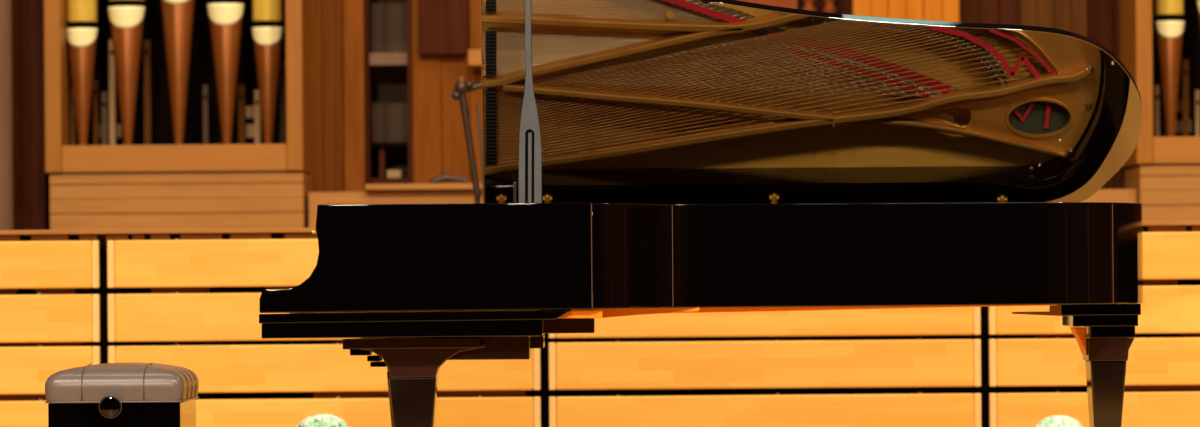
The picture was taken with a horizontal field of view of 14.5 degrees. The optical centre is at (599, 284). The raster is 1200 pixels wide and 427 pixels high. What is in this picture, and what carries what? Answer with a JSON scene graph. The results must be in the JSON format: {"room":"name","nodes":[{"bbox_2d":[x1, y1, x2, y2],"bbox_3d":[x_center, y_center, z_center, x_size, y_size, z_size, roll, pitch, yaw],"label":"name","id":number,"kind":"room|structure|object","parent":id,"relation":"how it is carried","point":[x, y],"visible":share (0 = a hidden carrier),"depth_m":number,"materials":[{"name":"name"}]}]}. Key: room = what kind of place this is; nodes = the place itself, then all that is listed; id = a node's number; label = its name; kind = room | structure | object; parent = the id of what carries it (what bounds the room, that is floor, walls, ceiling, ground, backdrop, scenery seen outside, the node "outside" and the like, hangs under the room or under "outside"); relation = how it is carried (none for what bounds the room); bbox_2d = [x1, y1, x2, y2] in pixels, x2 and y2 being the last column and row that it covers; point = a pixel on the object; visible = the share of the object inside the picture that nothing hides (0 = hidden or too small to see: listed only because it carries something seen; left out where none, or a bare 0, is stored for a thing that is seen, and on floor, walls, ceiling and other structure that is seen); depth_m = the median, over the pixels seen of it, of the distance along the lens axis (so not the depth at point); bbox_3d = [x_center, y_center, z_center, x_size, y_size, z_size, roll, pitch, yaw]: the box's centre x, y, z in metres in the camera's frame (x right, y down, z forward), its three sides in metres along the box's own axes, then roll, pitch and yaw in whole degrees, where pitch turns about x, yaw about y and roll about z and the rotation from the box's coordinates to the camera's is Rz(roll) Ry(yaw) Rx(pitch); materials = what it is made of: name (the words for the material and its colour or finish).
{"room":"concert hall","nodes":[
{"label":"concert hall","id":0,"kind":"room"},
{"bbox_2d":[46,24,469,229],"bbox_3d":[-0.030,-3.732,21.000,14.000,7.055,0.100,0,0,0],"label":"wall","id":1,"kind":"structure","parent":0,"point":[47,174],"depth_m":20.95,"materials":[{"name":"red wood"}]},
{"bbox_2d":[412,0,441,183],"bbox_3d":[-0.741,-1.804,20.030,0.119,2.900,0.060,0,0,0],"label":"trim","id":2,"kind":"structure","parent":0,"point":[427,115],"depth_m":20.00,"materials":[{"name":"brown wood"}]},
{"bbox_2d":[364,0,412,183],"bbox_3d":[-0.900,-1.438,20.165,0.203,2.030,0.330,0,0,0],"label":"wall shelf","id":3,"kind":"object","parent":2,"relation":"attached to","point":[387,23],"visible":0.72,"depth_m":20.30,"materials":[{"name":"red wood"}]},
{"bbox_2d":[387,170,401,177],"bbox_3d":[-0.874,-0.471,20.110,0.059,0.034,0.100,0,0,0],"label":"paper stack","id":4,"kind":"object","parent":3,"relation":"on","point":[390,173],"visible":1,"depth_m":20.06,"materials":[{"name":"beige paper"}]},
{"bbox_2d":[418,0,467,54],"bbox_3d":[-0.671,-2.115,19.980,0.209,2.280,0.060,0,0,0],"label":"trim","id":5,"kind":"structure","parent":0,"point":[442,24],"depth_m":19.95,"materials":[{"name":"red wood"}]},
{"bbox_2d":[468,49,480,65],"bbox_3d":[-0.510,-0.956,19.904,0.089,0.067,0.089,0,0,0],"label":"wooden block","id":6,"kind":"object","parent":5,"relation":"attached to","point":[474,56],"visible":0.56,"depth_m":19.86,"materials":[{"name":"brown wood"}]},
{"bbox_2d":[441,0,470,183],"bbox_3d":[-0.620,-1.805,20.036,0.119,2.900,0.048,0,0,0],"label":"trim","id":7,"kind":"structure","parent":0,"point":[455,162],"depth_m":20.01,"materials":[{"name":"brown wood"}]},
{"bbox_2d":[469,0,482,182],"bbox_3d":[-0.498,-1.806,20.030,0.119,2.900,0.060,0,0,0],"label":"trim","id":8,"kind":"structure","parent":0,"point":[474,5],"depth_m":20.00,"materials":[{"name":"brown wood"}]},
{"bbox_2d":[21,226,1189,248],"bbox_3d":[-0.002,-0.182,19.570,14.000,0.045,3.660,0,0,0],"label":"floor","id":9,"kind":"structure","parent":0,"point":[102,240],"depth_m":17.74,"materials":[{"name":"brown wood"}]},
{"bbox_2d":[0,0,12,229],"bbox_3d":[-2.552,-1.812,19.400,0.260,3.255,0.260,0,0,0],"label":"round column","id":10,"kind":"structure","parent":9,"relation":"on","point":[6,116],"depth_m":19.34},
{"bbox_2d":[12,0,46,229],"bbox_3d":[-2.551,-1.712,19.775,0.443,3.055,0.050,0,0,0],"label":"pillar","id":11,"kind":"structure","parent":9,"relation":"on","point":[28,88],"depth_m":19.75,"materials":[{"name":"red wood"}]},
{"bbox_2d":[44,0,309,229],"bbox_3d":[-1.765,-1.419,19.810,1.065,2.453,0.620,0,0,0],"label":"organ case","id":12,"kind":"object","parent":9,"relation":"on","point":[163,184],"visible":0.75,"depth_m":19.52,"materials":[{"name":"brown wood"}]},
{"bbox_2d":[71,88,74,145],"bbox_3d":[-2.225,-0.666,19.898,0.021,0.327,0.024,0,0,0],"label":"pipe","id":13,"kind":"object","parent":12,"relation":"in","point":[72,96],"visible":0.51,"depth_m":19.89,"materials":[{"name":"brown wood"}]},
{"bbox_2d":[66,0,97,145],"bbox_3d":[-2.165,-1.370,19.718,0.135,1.594,0.133,0,0,0],"label":"pipe","id":14,"kind":"object","parent":12,"relation":"on","point":[81,15],"visible":0.99,"depth_m":19.68,"materials":[{"name":"orange metal"}]},
{"bbox_2d":[93,80,98,144],"bbox_3d":[-2.124,-0.683,19.898,0.021,0.360,0.024,0,0,0],"label":"pipe","id":15,"kind":"object","parent":12,"relation":"in","point":[95,82],"visible":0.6,"depth_m":19.89,"materials":[{"name":"brown wood"}]},
{"bbox_2d":[101,92,107,144],"bbox_3d":[-2.086,-0.658,19.898,0.025,0.310,0.028,0,0,0],"label":"pipe","id":16,"kind":"object","parent":12,"relation":"in","point":[104,95],"visible":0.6,"depth_m":19.89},
{"bbox_2d":[98,124,121,138],"bbox_3d":[-2.077,-0.651,20.010,0.101,0.059,0.060,0,0,0],"label":"block","id":17,"kind":"object","parent":12,"relation":"attached to","point":[118,126],"visible":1,"depth_m":19.98,"materials":[{"name":"brown wood"}]},
{"bbox_2d":[109,40,115,144],"bbox_3d":[-2.053,-0.768,19.898,0.025,0.528,0.028,0,0,0],"label":"pipe","id":18,"kind":"object","parent":12,"relation":"in","point":[112,71],"visible":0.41,"depth_m":19.89,"materials":[{"name":"grey metal"}]},
{"bbox_2d":[108,0,144,144],"bbox_3d":[-1.977,-1.415,19.718,0.156,1.682,0.154,0,0,0],"label":"pipe","id":19,"kind":"object","parent":12,"relation":"on","point":[126,17],"visible":0.94,"depth_m":19.68,"materials":[{"name":"orange metal"}]},
{"bbox_2d":[143,40,151,144],"bbox_3d":[-1.906,-0.768,19.898,0.030,0.527,0.032,0,0,0],"label":"pipe","id":20,"kind":"object","parent":12,"relation":"in","point":[146,43],"visible":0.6,"depth_m":19.89,"materials":[{"name":"brown wood"}]},
{"bbox_2d":[161,0,194,144],"bbox_3d":[-1.765,-1.469,19.718,0.160,1.785,0.158,0,0,0],"label":"pipe","id":21,"kind":"object","parent":12,"relation":"on","point":[177,15],"visible":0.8,"depth_m":19.68,"materials":[{"name":"orange metal"}]},
{"bbox_2d":[203,85,208,144],"bbox_3d":[-1.661,-0.674,19.898,0.021,0.336,0.024,0,0,0],"label":"pipe","id":22,"kind":"object","parent":12,"relation":"in","point":[205,87],"visible":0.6,"depth_m":19.89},
{"bbox_2d":[207,0,243,143],"bbox_3d":[-1.564,-1.423,19.718,0.156,1.691,0.154,0,0,0],"label":"pipe","id":23,"kind":"object","parent":12,"relation":"on","point":[225,16],"visible":0.98,"depth_m":19.68,"materials":[{"name":"orange metal"}]},
{"bbox_2d":[238,85,245,143],"bbox_3d":[-1.509,-0.675,19.898,0.030,0.334,0.032,0,0,0],"label":"pipe","id":24,"kind":"object","parent":12,"relation":"in","point":[241,88],"visible":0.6,"depth_m":19.89,"materials":[{"name":"brown wood"}]},
{"bbox_2d":[245,106,261,118],"bbox_3d":[-1.460,-0.732,20.010,0.110,0.051,0.060,0,0,0],"label":"block","id":25,"kind":"object","parent":12,"relation":"attached to","point":[249,110],"visible":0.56,"depth_m":19.98,"materials":[{"name":"brown wood"}]},
{"bbox_2d":[245,124,263,137],"bbox_3d":[-1.460,-0.651,20.010,0.110,0.059,0.060,0,0,0],"label":"block","id":26,"kind":"object","parent":12,"relation":"attached to","point":[249,128],"visible":0.56,"depth_m":19.98,"materials":[{"name":"brown wood"}]},
{"bbox_2d":[254,90,260,143],"bbox_3d":[-1.442,-0.665,19.898,0.025,0.313,0.028,0,0,0],"label":"pipe","id":27,"kind":"object","parent":12,"relation":"in","point":[257,109],"visible":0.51,"depth_m":19.89,"materials":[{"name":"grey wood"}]},
{"bbox_2d":[252,0,282,143],"bbox_3d":[-1.390,-1.375,19.718,0.131,1.592,0.128,0,0,0],"label":"pipe","id":28,"kind":"object","parent":12,"relation":"on","point":[267,30],"visible":0.96,"depth_m":19.68,"materials":[{"name":"orange metal"}]},
{"bbox_2d":[279,60,285,143],"bbox_3d":[-1.337,-0.729,19.898,0.025,0.438,0.028,0,0,0],"label":"pipe","id":29,"kind":"object","parent":12,"relation":"in","point":[282,80],"visible":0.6,"depth_m":19.89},
{"bbox_2d":[305,0,323,191],"bbox_3d":[-1.226,-1.723,20.030,0.087,3.055,0.060,0,0,0],"label":"trim","id":30,"kind":"structure","parent":9,"relation":"on","point":[316,173],"depth_m":20.00,"materials":[{"name":"brown wood"}]},
{"bbox_2d":[322,0,344,191],"bbox_3d":[-1.138,-1.724,20.036,0.087,3.055,0.048,0,0,0],"label":"trim","id":31,"kind":"structure","parent":9,"relation":"on","point":[332,10],"depth_m":20.01,"materials":[{"name":"brown wood"}]},
{"bbox_2d":[343,0,365,191],"bbox_3d":[-1.044,-1.724,19.930,0.086,3.055,0.060,0,0,0],"label":"trim","id":32,"kind":"structure","parent":9,"relation":"on","point":[353,10],"depth_m":19.90,"materials":[{"name":"brown wood"}]},
{"bbox_2d":[308,191,482,227],"bbox_3d":[-0.813,-0.293,19.775,0.792,0.190,0.350,0,0,0],"label":"trim","id":33,"kind":"structure","parent":9,"relation":"on","point":[389,197],"depth_m":19.60,"materials":[{"name":"brown wood"}]},
{"bbox_2d":[365,183,481,191],"bbox_3d":[-0.694,-0.407,19.770,0.554,0.025,0.440,0,0,0],"label":"trim","id":34,"kind":"structure","parent":33,"relation":"on","point":[452,186],"depth_m":19.55,"materials":[{"name":"brown wood"}]},
{"bbox_2d":[430,174,466,183],"bbox_3d":[-0.631,-0.439,19.598,0.156,0.046,0.046,0,0,-13],"label":"clamp","id":35,"kind":"object","parent":34,"relation":"on","point":[445,177],"visible":1,"depth_m":19.59,"materials":[{"name":"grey metal"}]},
{"bbox_2d":[451,75,483,202],"bbox_3d":[-0.471,-0.509,18.148,0.356,0.615,0.311,0,0,0],"label":"microphone stand","id":36,"kind":"object","parent":9,"relation":"on","point":[461,87],"visible":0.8,"depth_m":18.09,"materials":[{"name":"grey metal"}]},
{"bbox_2d":[738,0,797,8],"bbox_3d":[0.709,-1.738,20.230,0.263,3.055,0.060,0,0,0],"label":"trim","id":37,"kind":"structure","parent":9,"relation":"on","point":[780,3],"depth_m":20.20,"materials":[{"name":"brown wood"}]},
{"bbox_2d":[802,0,815,10],"bbox_3d":[0.893,-1.212,20.220,0.060,1.995,0.058,0,0,-26],"label":"baluster","id":38,"kind":"object","parent":9,"relation":"on","point":[808,3],"visible":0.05,"depth_m":20.20,"materials":[{"name":"brown wood"}]},
{"bbox_2d":[797,0,851,14],"bbox_3d":[0.964,-1.740,20.330,0.234,3.055,0.060,0,0,0],"label":"trim","id":39,"kind":"structure","parent":9,"relation":"on","point":[843,6],"depth_m":20.30,"materials":[{"name":"red wood"}]},
{"bbox_2d":[823,0,836,12],"bbox_3d":[0.983,-1.212,20.220,0.060,1.995,0.058,0,0,26],"label":"baluster","id":40,"kind":"object","parent":9,"relation":"on","point":[829,8],"visible":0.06,"depth_m":20.20,"materials":[{"name":"brown wood"}]},
{"bbox_2d":[852,0,869,15],"bbox_3d":[1.103,-1.741,20.030,0.074,3.055,0.060,0,0,0],"label":"trim","id":41,"kind":"structure","parent":9,"relation":"on","point":[859,7],"depth_m":20.00,"materials":[{"name":"orange wood"}]},
{"bbox_2d":[870,0,887,17],"bbox_3d":[1.179,-1.742,20.036,0.074,3.055,0.048,0,0,0],"label":"trim","id":42,"kind":"structure","parent":9,"relation":"on","point":[878,8],"depth_m":20.01,"materials":[{"name":"orange wood"}]},
{"bbox_2d":[888,0,905,18],"bbox_3d":[1.254,-1.743,20.030,0.074,3.055,0.060,0,0,0],"label":"trim","id":43,"kind":"structure","parent":9,"relation":"on","point":[896,8],"depth_m":20.00,"materials":[{"name":"orange wood"}]},
{"bbox_2d":[906,0,923,19],"bbox_3d":[1.330,-1.743,20.036,0.074,3.055,0.048,0,0,0],"label":"trim","id":44,"kind":"structure","parent":9,"relation":"on","point":[914,9],"depth_m":20.01,"materials":[{"name":"orange wood"}]},
{"bbox_2d":[924,0,941,20],"bbox_3d":[1.405,-1.744,20.030,0.074,3.055,0.060,0,0,0],"label":"trim","id":45,"kind":"structure","parent":9,"relation":"on","point":[932,8],"depth_m":20.00,"materials":[{"name":"orange wood"}]},
{"bbox_2d":[942,0,958,21],"bbox_3d":[1.481,-1.744,20.036,0.074,3.055,0.048,0,0,0],"label":"trim","id":46,"kind":"structure","parent":9,"relation":"on","point":[950,8],"depth_m":20.01,"materials":[{"name":"orange wood"}]},
{"bbox_2d":[959,0,979,22],"bbox_3d":[1.576,-1.745,20.230,0.084,3.055,0.060,0,0,0],"label":"trim","id":47,"kind":"structure","parent":9,"relation":"on","point":[969,10],"depth_m":20.20,"materials":[{"name":"red wood"}]},
{"bbox_2d":[979,0,998,23],"bbox_3d":[1.662,-1.746,20.236,0.084,3.055,0.048,0,0,0],"label":"trim","id":48,"kind":"structure","parent":9,"relation":"on","point":[989,9],"depth_m":20.21,"materials":[{"name":"red wood"}]},
{"bbox_2d":[999,0,1018,24],"bbox_3d":[1.747,-1.746,20.230,0.084,3.055,0.060,0,0,0],"label":"trim","id":49,"kind":"structure","parent":9,"relation":"on","point":[1008,9],"depth_m":20.20,"materials":[{"name":"red wood"}]},
{"bbox_2d":[1019,0,1036,25],"bbox_3d":[1.822,-1.747,20.180,0.070,3.055,0.060,0,0,0],"label":"trim","id":50,"kind":"structure","parent":9,"relation":"on","point":[1027,8],"depth_m":20.15,"materials":[{"name":"brown wood"}]},
{"bbox_2d":[1036,0,1052,27],"bbox_3d":[1.895,-1.748,20.186,0.070,3.055,0.048,0,0,0],"label":"trim","id":51,"kind":"structure","parent":9,"relation":"on","point":[1044,7],"depth_m":20.16,"materials":[{"name":"brown wood"}]},
{"bbox_2d":[1053,0,1070,31],"bbox_3d":[1.967,-1.748,20.180,0.070,3.055,0.060,0,0,0],"label":"trim","id":52,"kind":"structure","parent":9,"relation":"on","point":[1061,8],"depth_m":20.15,"materials":[{"name":"brown wood"}]},
{"bbox_2d":[1070,0,1086,36],"bbox_3d":[2.039,-1.749,20.186,0.070,3.055,0.048,0,0,0],"label":"trim","id":53,"kind":"structure","parent":9,"relation":"on","point":[1078,8],"depth_m":20.16,"materials":[{"name":"brown wood"}]},
{"bbox_2d":[1087,0,1113,188],"bbox_3d":[2.134,-1.750,20.230,0.105,3.055,0.060,0,0,0],"label":"trim","id":54,"kind":"structure","parent":9,"relation":"on","point":[1099,12],"depth_m":20.20,"materials":[{"name":"red wood"}]},
{"bbox_2d":[1081,189,1136,202],"bbox_3d":[2.026,-0.309,19.775,0.406,0.175,0.350,0,0,0],"label":"trim","id":55,"kind":"structure","parent":9,"relation":"on","point":[1102,195],"depth_m":19.60,"materials":[{"name":"brown wood"}]},
{"bbox_2d":[1112,0,1127,188],"bbox_3d":[2.241,-1.750,20.236,0.105,3.055,0.048,0,0,0],"label":"trim","id":56,"kind":"structure","parent":9,"relation":"on","point":[1119,176],"depth_m":20.21,"materials":[{"name":"red wood"}]},
{"bbox_2d":[1119,0,1199,220],"bbox_3d":[2.741,-1.456,19.810,1.065,2.453,0.620,0,0,0],"label":"organ case","id":57,"kind":"object","parent":9,"relation":"on","point":[1164,171],"visible":0.59,"depth_m":19.52,"materials":[{"name":"brown wood"}]},
{"bbox_2d":[1154,85,1159,136],"bbox_3d":[2.345,-0.691,19.898,0.021,0.304,0.024,0,0,0],"label":"pipe","id":58,"kind":"object","parent":57,"relation":"in","point":[1156,87],"visible":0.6,"depth_m":19.89,"materials":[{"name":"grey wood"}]},
{"bbox_2d":[1156,0,1184,136],"bbox_3d":[2.376,-1.403,19.718,0.123,1.588,0.120,0,0,0],"label":"pipe","id":59,"kind":"object","parent":57,"relation":"on","point":[1170,23],"visible":0.97,"depth_m":19.68,"materials":[{"name":"orange metal"}]},
{"bbox_2d":[1164,120,1191,133],"bbox_3d":[2.447,-0.670,20.010,0.110,0.055,0.060,0,0,0],"label":"block","id":60,"kind":"object","parent":57,"relation":"attached to","point":[1178,122],"visible":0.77,"depth_m":19.98,"materials":[{"name":"brown wood"}]},
{"bbox_2d":[1177,100,1181,111],"bbox_3d":[2.447,-0.757,20.010,0.093,0.051,0.060,0,0,0],"label":"block","id":61,"kind":"object","parent":57,"relation":"attached to","point":[1179,106],"visible":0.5,"depth_m":19.98,"materials":[{"name":"brown wood"}]},
{"bbox_2d":[1182,60,1188,136],"bbox_3d":[2.466,-0.744,19.898,0.025,0.408,0.028,0,0,0],"label":"pipe","id":62,"kind":"object","parent":57,"relation":"in","point":[1185,63],"visible":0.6,"depth_m":19.89,"materials":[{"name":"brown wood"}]},
{"bbox_2d":[1195,90,1199,136],"bbox_3d":[2.517,-0.681,19.898,0.021,0.281,0.024,0,0,0],"label":"pipe","id":63,"kind":"object","parent":57,"relation":"in","point":[1197,92],"visible":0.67,"depth_m":19.89,"materials":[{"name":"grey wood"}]},
{"bbox_2d":[1197,0,1199,22],"bbox_3d":[2.564,-1.448,19.718,0.152,1.675,0.149,0,0,0],"label":"pipe","id":64,"kind":"object","parent":57,"relation":"on","point":[1198,1],"visible":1,"depth_m":19.70,"materials":[{"name":"orange metal"}]},
{"bbox_2d":[18,249,1199,426],"bbox_3d":[0.002,0.294,17.720,14.000,0.889,0.040,0,0,0],"label":"wall","id":65,"kind":"structure","parent":0,"point":[984,389],"depth_m":17.70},
{"bbox_2d":[0,289,17,294],"bbox_3d":[-2.272,0.027,17.679,0.185,0.045,0.038,0,0,0],"label":"trim","id":66,"kind":"structure","parent":65,"relation":"attached to","point":[2,291],"depth_m":17.66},
{"bbox_2d":[0,235,21,240],"bbox_3d":[-2.237,-0.175,17.660,0.142,0.022,0.060,0,0,0],"label":"trim","id":67,"kind":"structure","parent":65,"relation":"attached to","point":[2,237],"depth_m":17.63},
{"bbox_2d":[0,394,45,400],"bbox_3d":[-2.278,0.421,17.679,0.682,0.045,0.038,0,0,0],"label":"trim","id":68,"kind":"structure","parent":65,"relation":"attached to","point":[3,397],"depth_m":17.66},
{"bbox_2d":[0,342,80,346],"bbox_3d":[-2.216,0.227,17.679,0.547,0.045,0.038,0,0,0],"label":"trim","id":69,"kind":"structure","parent":65,"relation":"attached to","point":[22,344],"depth_m":17.66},
{"bbox_2d":[31,235,69,240],"bbox_3d":[-2.054,-0.177,17.660,0.138,0.022,0.060,0,0,0],"label":"trim","id":70,"kind":"structure","parent":65,"relation":"attached to","point":[33,237],"depth_m":17.63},
{"bbox_2d":[36,288,75,294],"bbox_3d":[-2.035,0.025,17.679,0.145,0.045,0.038,0,0,0],"label":"trim","id":71,"kind":"structure","parent":65,"relation":"attached to","point":[45,291],"depth_m":17.66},
{"bbox_2d":[79,234,98,240],"bbox_3d":[-1.910,-0.178,17.660,0.067,0.022,0.060,0,0,0],"label":"trim","id":72,"kind":"structure","parent":65,"relation":"attached to","point":[82,237],"depth_m":17.63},
{"bbox_2d":[106,234,129,239],"bbox_3d":[-1.802,-0.179,17.660,0.083,0.022,0.060,0,0,0],"label":"trim","id":73,"kind":"structure","parent":65,"relation":"attached to","point":[108,236],"depth_m":17.63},
{"bbox_2d":[132,234,145,239],"bbox_3d":[-1.723,-0.179,17.660,0.043,0.022,0.060,0,0,0],"label":"trim","id":74,"kind":"structure","parent":65,"relation":"attached to","point":[134,236],"depth_m":17.63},
{"bbox_2d":[151,234,170,239],"bbox_3d":[-1.641,-0.180,17.660,0.071,0.022,0.060,0,0,0],"label":"trim","id":75,"kind":"structure","parent":65,"relation":"attached to","point":[153,236],"depth_m":17.63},
{"bbox_2d":[151,287,209,293],"bbox_3d":[-1.569,0.021,17.679,0.215,0.045,0.038,0,0,0],"label":"trim","id":76,"kind":"structure","parent":65,"relation":"attached to","point":[156,290],"depth_m":17.66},
{"bbox_2d":[180,233,222,239],"bbox_3d":[-1.489,-0.181,17.660,0.155,0.022,0.060,0,0,0],"label":"trim","id":77,"kind":"structure","parent":65,"relation":"attached to","point":[205,236],"depth_m":17.63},
{"bbox_2d":[230,233,271,238],"bbox_3d":[-1.304,-0.183,17.660,0.152,0.022,0.060,0,0,0],"label":"trim","id":78,"kind":"structure","parent":65,"relation":"attached to","point":[232,235],"depth_m":17.63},
{"bbox_2d":[284,233,317,238],"bbox_3d":[-1.101,-0.184,17.660,0.155,0.022,0.060,0,0,0],"label":"trim","id":79,"kind":"structure","parent":65,"relation":"attached to","point":[286,235],"depth_m":17.63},
{"bbox_2d":[108,342,540,392],"bbox_3d":[-1.028,0.307,17.650,1.610,0.183,0.100,0,0,0],"label":"board","id":80,"kind":"object","parent":65,"relation":"attached to","point":[299,367],"visible":0.52,"depth_m":17.60,"materials":[{"name":"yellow wood"}]},
{"bbox_2d":[108,292,345,341],"bbox_3d":[-1.029,0.113,17.650,1.610,0.184,0.100,0,0,0],"label":"board","id":81,"kind":"object","parent":80,"relation":"on","point":[178,316],"visible":0.47,"depth_m":17.60,"materials":[{"name":"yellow wood"}]},
{"bbox_2d":[107,238,318,287],"bbox_3d":[-1.031,-0.087,17.650,1.610,0.183,0.100,0,0,0],"label":"board","id":82,"kind":"object","parent":81,"relation":"on","point":[218,262],"visible":0.49,"depth_m":17.60,"materials":[{"name":"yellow wood"}]},
{"bbox_2d":[314,391,388,397],"bbox_3d":[-0.908,0.410,17.679,0.326,0.045,0.038,0,0,0],"label":"trim","id":83,"kind":"structure","parent":65,"relation":"attached to","point":[372,394],"depth_m":17.66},
{"bbox_2d":[437,390,525,397],"bbox_3d":[-0.462,0.406,17.679,0.367,0.045,0.038,0,0,0],"label":"trim","id":84,"kind":"structure","parent":65,"relation":"attached to","point":[497,393],"depth_m":17.66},
{"bbox_2d":[0,221,1199,234],"bbox_3d":[-0.002,-0.213,17.669,14.000,0.017,0.139,0,0,0],"label":"trim","id":85,"kind":"structure","parent":65,"relation":"attached to","point":[1145,223],"depth_m":17.60,"materials":[{"name":"brown wood"}]},
{"bbox_2d":[1036,334,1074,338],"bbox_3d":[1.786,0.195,17.679,0.309,0.045,0.038,0,0,0],"label":"trim","id":86,"kind":"structure","parent":65,"relation":"attached to","point":[1038,336],"depth_m":17.66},
{"bbox_2d":[989,391,1199,426],"bbox_3d":[2.258,0.483,17.650,1.610,0.184,0.100,0,0,0],"label":"board","id":87,"kind":"object","parent":65,"relation":"attached to","point":[1140,409],"visible":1,"depth_m":17.60,"materials":[{"name":"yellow wood"}]},
{"bbox_2d":[989,337,1199,386],"bbox_3d":[2.256,0.281,17.650,1.610,0.183,0.100,0,0,0],"label":"board","id":88,"kind":"object","parent":87,"relation":"on","point":[1056,361],"visible":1,"depth_m":17.60,"materials":[{"name":"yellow wood"}]},
{"bbox_2d":[988,285,1199,334],"bbox_3d":[2.255,0.087,17.650,1.610,0.184,0.100,0,0,0],"label":"board","id":89,"kind":"object","parent":88,"relation":"on","point":[1176,308],"visible":0.47,"depth_m":17.60,"materials":[{"name":"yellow wood"}]},
{"bbox_2d":[1143,232,1199,279],"bbox_3d":[2.253,-0.114,17.650,1.610,0.183,0.100,0,0,0],"label":"board","id":90,"kind":"object","parent":89,"relation":"on","point":[1166,255],"visible":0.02,"depth_m":17.60,"materials":[{"name":"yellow wood"}]},
{"bbox_2d":[1143,279,1177,285],"bbox_3d":[2.038,-0.008,17.679,0.246,0.045,0.038,0,0,0],"label":"trim","id":91,"kind":"structure","parent":65,"relation":"attached to","point":[1156,282],"depth_m":17.66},
{"bbox_2d":[1124,385,1199,391],"bbox_3d":[2.257,0.385,17.679,0.588,0.045,0.038,0,0,0],"label":"trim","id":92,"kind":"structure","parent":65,"relation":"attached to","point":[1128,388],"depth_m":17.66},
{"bbox_2d":[1147,226,1185,231],"bbox_3d":[2.117,-0.210,17.660,0.139,0.022,0.060,0,0,0],"label":"trim","id":93,"kind":"structure","parent":65,"relation":"attached to","point":[1149,228],"depth_m":17.63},
{"bbox_2d":[1182,333,1199,336],"bbox_3d":[2.338,0.191,17.679,0.315,0.045,0.038,0,0,0],"label":"trim","id":94,"kind":"structure","parent":65,"relation":"attached to","point":[1183,334],"depth_m":17.66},
{"bbox_2d":[1190,226,1199,231],"bbox_3d":[2.244,-0.211,17.660,0.070,0.022,0.060,0,0,0],"label":"trim","id":95,"kind":"structure","parent":65,"relation":"attached to","point":[1192,228],"depth_m":17.63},
{"bbox_3d":[-2.667,0.694,17.650,1.610,0.127,0.100,0,0,0],"label":"board","id":96,"kind":"object","parent":65,"relation":"attached to","visible":0},
{"bbox_2d":[0,399,48,426],"bbox_3d":[-2.668,0.522,17.650,1.610,0.184,0.100,0,0,0],"label":"board","id":97,"kind":"object","parent":96,"relation":"on","point":[12,413],"visible":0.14,"depth_m":17.60,"materials":[{"name":"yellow wood"}]},
{"bbox_2d":[0,345,99,393],"bbox_3d":[-2.670,0.320,17.650,1.610,0.183,0.100,0,0,0],"label":"board","id":98,"kind":"object","parent":97,"relation":"on","point":[23,370],"visible":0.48,"depth_m":17.60,"materials":[{"name":"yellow wood"}]},
{"bbox_2d":[0,293,99,342],"bbox_3d":[-2.671,0.126,17.650,1.610,0.184,0.100,0,0,0],"label":"board","id":99,"kind":"object","parent":98,"relation":"on","point":[51,317],"visible":1,"depth_m":17.60,"materials":[{"name":"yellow wood"}]},
{"bbox_2d":[0,240,99,288],"bbox_3d":[-2.673,-0.074,17.650,1.610,0.183,0.100,0,0,0],"label":"board","id":100,"kind":"object","parent":99,"relation":"on","point":[23,264],"visible":1,"depth_m":17.60,"materials":[{"name":"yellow wood"}]},
{"bbox_3d":[-1.025,0.681,17.650,1.610,0.127,0.100,0,0,0],"label":"board","id":101,"kind":"object","parent":65,"relation":"attached to","visible":0},
{"bbox_2d":[196,395,540,426],"bbox_3d":[-1.026,0.509,17.650,1.610,0.184,0.100,0,0,0],"label":"board","id":102,"kind":"object","parent":101,"relation":"on","point":[480,411],"visible":0.56,"depth_m":17.60,"materials":[{"name":"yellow wood"}]},
{"bbox_3d":[0.617,0.668,17.650,1.610,0.127,0.100,0,0,0],"label":"board","id":103,"kind":"object","parent":65,"relation":"attached to","visible":0},
{"bbox_2d":[549,392,980,426],"bbox_3d":[0.616,0.496,17.650,1.610,0.184,0.100,0,0,0],"label":"board","id":104,"kind":"object","parent":103,"relation":"on","point":[919,409],"visible":1,"depth_m":17.60,"materials":[{"name":"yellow wood"}]},
{"bbox_2d":[549,338,980,389],"bbox_3d":[0.614,0.294,17.650,1.610,0.183,0.100,0,0,0],"label":"board","id":105,"kind":"object","parent":104,"relation":"on","point":[617,365],"visible":1,"depth_m":17.60,"materials":[{"name":"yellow wood"}]},
{"bbox_2d":[549,307,980,337],"bbox_3d":[0.613,0.100,17.650,1.610,0.184,0.100,0,0,0],"label":"board","id":106,"kind":"object","parent":105,"relation":"on","point":[939,320],"visible":0.44,"depth_m":17.60,"materials":[{"name":"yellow wood"}]},
{"bbox_3d":[0.006,0.770,15.410,14.000,0.060,4.620,0,0,0],"label":"floor","id":107,"kind":"structure","parent":0,"visible":0},
{"bbox_2d":[45,362,198,426],"bbox_3d":[-1.576,0.505,15.628,0.457,0.494,0.662,0,0,0],"label":"piano bench","id":108,"kind":"object","parent":107,"relation":"on","point":[132,394],"visible":1,"depth_m":15.35,"materials":[{"name":"beige leather"}]},
{"bbox_2d":[45,362,198,401],"bbox_3d":[-1.579,0.320,15.646,0.453,0.122,0.624,0,0,0],"label":"seat cushion","id":109,"kind":"object","parent":108,"relation":"on","point":[132,381],"depth_m":15.34,"materials":[{"name":"beige leather"}]},
{"bbox_2d":[296,414,349,426],"bbox_3d":[-0.807,0.562,13.800,0.179,0.370,0.179,0,0,0],"label":"flower plant","id":110,"kind":"object","parent":107,"relation":"on","point":[320,420],"visible":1,"depth_m":13.76,"materials":[{"name":"green plant"}]},
{"bbox_2d":[259,0,1143,426],"bbox_3d":[0.382,-0.294,15.750,2.936,2.059,1.513,0,0,0],"label":"grand piano","id":111,"kind":"object","parent":107,"relation":"on","point":[641,157],"visible":1,"depth_m":15.69,"materials":[{"name":"black paint"}]},
{"bbox_2d":[1036,415,1082,426],"bbox_3d":[1.342,0.554,13.800,0.153,0.350,0.152,0,0,0],"label":"flower plant","id":112,"kind":"object","parent":107,"relation":"on","point":[1055,420],"visible":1,"depth_m":13.76,"materials":[{"name":"green plant"}]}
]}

